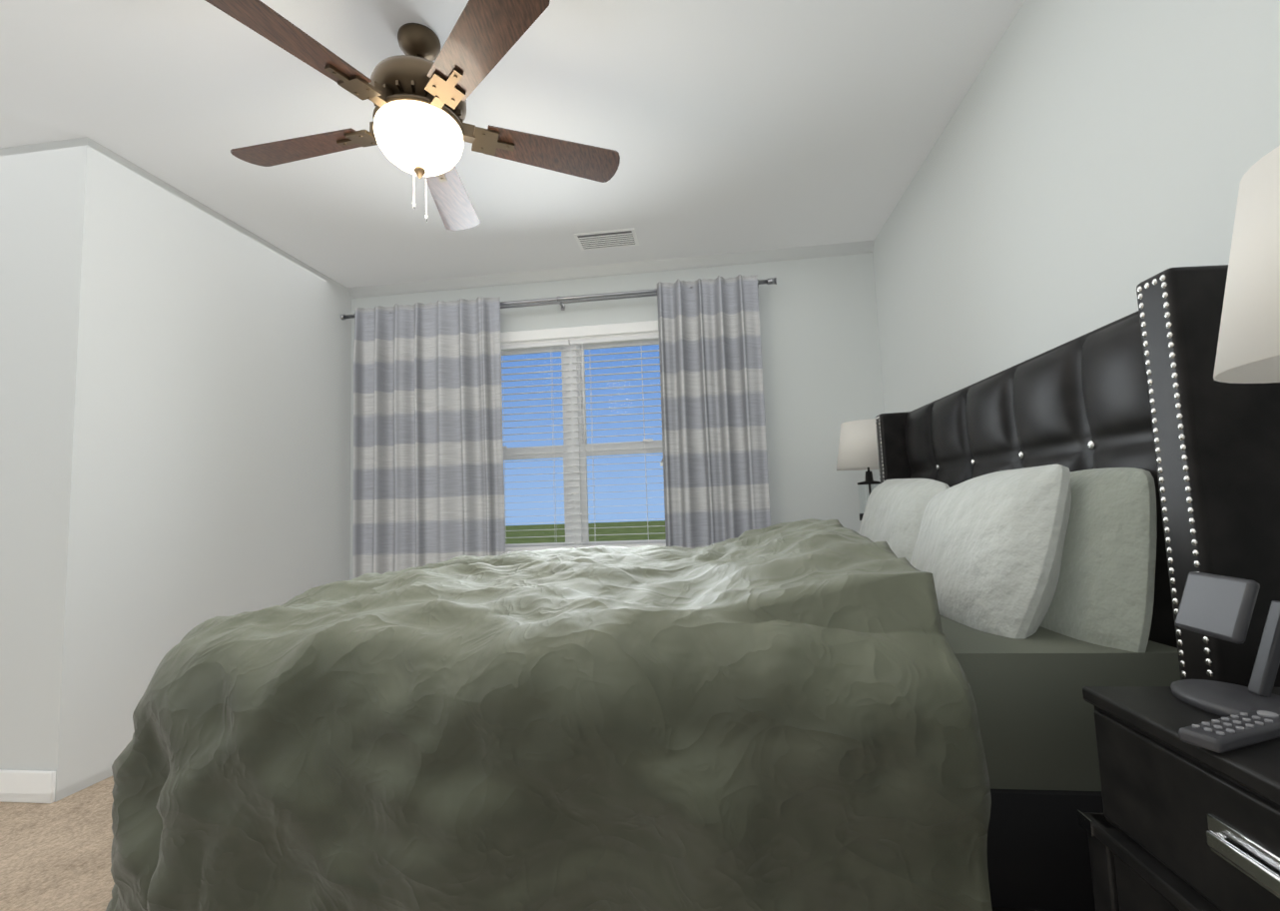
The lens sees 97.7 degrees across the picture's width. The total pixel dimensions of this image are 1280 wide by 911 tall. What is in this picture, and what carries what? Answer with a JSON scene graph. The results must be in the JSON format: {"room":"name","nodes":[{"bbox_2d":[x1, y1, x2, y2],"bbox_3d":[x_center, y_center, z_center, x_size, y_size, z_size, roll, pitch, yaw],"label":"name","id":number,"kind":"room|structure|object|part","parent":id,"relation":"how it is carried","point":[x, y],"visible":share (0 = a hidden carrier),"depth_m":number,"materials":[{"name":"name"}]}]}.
{"room":"bedroom","nodes":[
{"label":"bedroom","id":0,"kind":"room"},
{"bbox_2d":[0,775,114,910],"bbox_3d":[-1.151,1.205,1.622,5.070,0.120,3.855,-3,-5,7],"label":"floor","id":1,"kind":"structure","parent":0,"point":[55,856],"depth_m":1.65,"materials":[{"name":"carpet"}]},
{"bbox_2d":[105,264,1279,910],"bbox_3d":[0.051,0.459,1.926,2.410,1.329,1.974,-3,-5,7],"label":"bed","id":2,"kind":"object","parent":1,"relation":"on","point":[887,706],"visible":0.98,"depth_m":1.03,"materials":[{"name":"green fabric"}]},
{"bbox_2d":[105,518,1018,910],"bbox_3d":[-0.229,0.693,1.943,1.831,0.883,1.976,-3,-5,7],"label":"duvet","id":3,"kind":"object","parent":2,"relation":"on","point":[783,716],"depth_m":1.01,"materials":[{"name":"fabric"}]},
{"bbox_2d":[853,477,951,605],"bbox_3d":[1.001,0.304,2.180,0.252,0.439,0.726,-3,-5,7],"label":"pillow","id":4,"kind":"object","parent":2,"relation":"on","point":[895,508],"depth_m":2.00,"materials":[{"name":"grey fabric"}]},
{"bbox_2d":[902,463,1071,660],"bbox_3d":[0.893,0.271,1.500,0.267,0.460,0.696,-3,-5,7],"label":"pillow","id":5,"kind":"object","parent":2,"relation":"on","point":[995,546],"depth_m":1.24,"materials":[{"name":"grey fabric"}]},
{"bbox_2d":[1077,685,1279,910],"bbox_3d":[0.860,0.647,0.532,0.462,0.660,0.568,-3,-5,7],"label":"nightstand","id":6,"kind":"object","parent":1,"relation":"on","point":[1177,824],"visible":0.96,"depth_m":0.69,"materials":[{"name":"black wood"}]},
{"bbox_2d":[1170,571,1279,716],"bbox_3d":[0.810,0.249,0.752,0.138,0.171,0.168,-3,-5,7],"label":"stand","id":7,"kind":"object","parent":6,"relation":"on","point":[1217,606],"visible":0.96,"depth_m":0.75,"materials":[{"name":"grey plastic"}]},
{"bbox_2d":[1178,709,1279,752],"bbox_3d":[0.705,0.322,0.659,0.150,0.019,0.040,-1,-5,-18],"label":"remote control","id":8,"kind":"object","parent":6,"relation":"on","point":[1231,732],"visible":1,"depth_m":0.64,"materials":[{"name":"grey plastic"}]},
{"bbox_2d":[1213,145,1279,383],"bbox_3d":[0.882,-0.028,0.593,0.370,0.692,0.370,-3,-5,7],"label":"lamp","id":9,"kind":"object","parent":6,"relation":"on","point":[1248,348],"visible":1,"depth_m":0.66,"materials":[{"name":"white fabric"}]},
{"bbox_3d":[1.174,0.833,2.879,0.432,0.660,0.528,-3,-5,7],"label":"nightstand","id":10,"kind":"object","parent":1,"relation":"on","visible":0},
{"bbox_2d":[836,418,880,522],"bbox_3d":[1.206,0.157,2.939,0.318,0.692,0.318,-3,-5,7],"label":"lamp","id":11,"kind":"object","parent":10,"relation":"on","point":[858,447],"visible":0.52,"depth_m":2.86,"materials":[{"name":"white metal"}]},
{"bbox_3d":[1.198,-0.053,2.957,0.318,0.246,0.318,-3,-5,7],"label":"lamp shade","id":12,"kind":"part","parent":11,"relation":"part of","materials":[{"name":"white fabric"}]},
{"bbox_2d":[0,136,351,801],"bbox_3d":[-2.722,0.088,2.932,1.500,2.440,1.596,-3,-5,7],"label":"wall","id":13,"kind":"structure","parent":0,"point":[175,410],"depth_m":2.28,"materials":[{"name":"grey paint"}]},
{"bbox_2d":[0,768,55,802],"bbox_3d":[-2.780,1.188,2.038,1.500,0.105,0.015,-3,-5,7],"label":"baseboard","id":14,"kind":"structure","parent":13,"relation":"attached to","point":[32,786],"depth_m":1.94,"materials":[{"name":"white"}]},
{"bbox_2d":[0,0,1024,287],"bbox_3d":[-1.246,-1.344,1.836,5.070,0.120,3.855,-3,-5,7],"label":"ceiling","id":15,"kind":"structure","parent":0,"point":[729,126],"depth_m":2.11,"materials":[{"name":"white paint"}]},
{"bbox_2d":[205,0,620,230],"bbox_3d":[-0.720,-1.013,1.758,1.241,0.591,1.265,-3,-5,7],"label":"ceiling fan","id":16,"kind":"object","parent":15,"relation":"hanging from","point":[416,95],"visible":1,"depth_m":1.64,"materials":[{"name":"brown wood"}]},
{"bbox_3d":[-0.687,-1.082,1.745,0.280,0.459,0.280,-3,-5,7],"label":"motor","id":17,"kind":"part","parent":16,"relation":"part of","materials":[{"name":"brown metal"}]},
{"bbox_3d":[-0.682,-0.953,1.734,0.260,0.134,0.260,-3,-5,7],"label":"lamp shade","id":18,"kind":"part","parent":16,"relation":"part of","materials":[{"name":"white glass"}]},
{"bbox_3d":[-0.676,-0.800,1.720,0.030,0.157,0.041,-3,-5,7],"label":"pull chain","id":19,"kind":"part","parent":16,"relation":"part of","materials":[{"name":"silver metal"}]},
{"bbox_2d":[573,227,639,250],"bbox_3d":[-0.185,-1.207,3.144,0.340,0.012,0.200,-3,-5,7],"label":"ceiling vent","id":20,"kind":"object","parent":15,"relation":"in","point":[606,239],"visible":1,"depth_m":3.12,"materials":[{"name":"white metal"}]},
{"bbox_2d":[349,252,884,579],"bbox_3d":[-0.963,0.077,3.576,4.830,2.440,0.120,-3,-5,7],"label":"wall","id":21,"kind":"structure","parent":0,"point":[821,358],"depth_m":3.32,"materials":[{"name":"grey paint"}]},
{"bbox_2d":[340,277,776,319],"bbox_3d":[-0.574,-0.949,3.488,2.780,0.070,0.116,-3,-5,7],"label":"curtain rod","id":22,"kind":"object","parent":21,"relation":"attached to","point":[561,301],"visible":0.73,"depth_m":3.43,"materials":[{"name":"silver metal"}]},
{"bbox_2d":[352,296,505,578],"bbox_3d":[-1.311,0.127,3.426,0.997,2.192,0.087,-3,-5,7],"label":"curtain","id":23,"kind":"object","parent":22,"relation":"hanging from","point":[428,480],"visible":0.67,"depth_m":3.45,"materials":[{"name":"fabric"}]},
{"bbox_2d":[656,274,770,548],"bbox_3d":[0.427,0.036,3.210,0.603,2.177,0.084,-3,-5,7],"label":"curtain","id":24,"kind":"object","parent":22,"relation":"hanging from","point":[715,466],"visible":0.75,"depth_m":3.24,"materials":[{"name":"fabric"}]},
{"bbox_2d":[500,320,665,553],"bbox_3d":[-0.416,-0.059,3.484,1.990,1.485,0.165,-3,-5,7],"label":"window blinds","id":25,"kind":"structure","parent":21,"relation":"in","point":[575,449],"depth_m":3.49,"materials":[{"name":"white plastic"}]},
{"bbox_2d":[347,240,874,298],"bbox_3d":[-0.274,-1.152,3.502,3.330,0.055,0.045,-3,-5,7],"label":"trim","id":26,"kind":"structure","parent":21,"relation":"attached to","point":[831,250],"depth_m":3.48,"materials":[{"name":"white paint"}]},
{"bbox_2d":[872,0,1279,413],"bbox_3d":[1.255,-0.186,1.425,0.120,2.440,3.855,-3,-5,7],"label":"wall","id":27,"kind":"structure","parent":0,"point":[1085,166],"depth_m":1.54,"materials":[{"name":"grey paint"}]},
{"label":"outside","id":28,"kind":"structure","parent":0,"visible":0},
{"bbox_2d":[505,520,665,544],"bbox_3d":[24.907,8.195,58.809,200.000,0.300,116.560,-3,-5,7],"label":"lawn","id":29,"kind":"structure","parent":28,"point":[552,533],"depth_m":81.17,"materials":[{"name":"green plant"}]}
]}

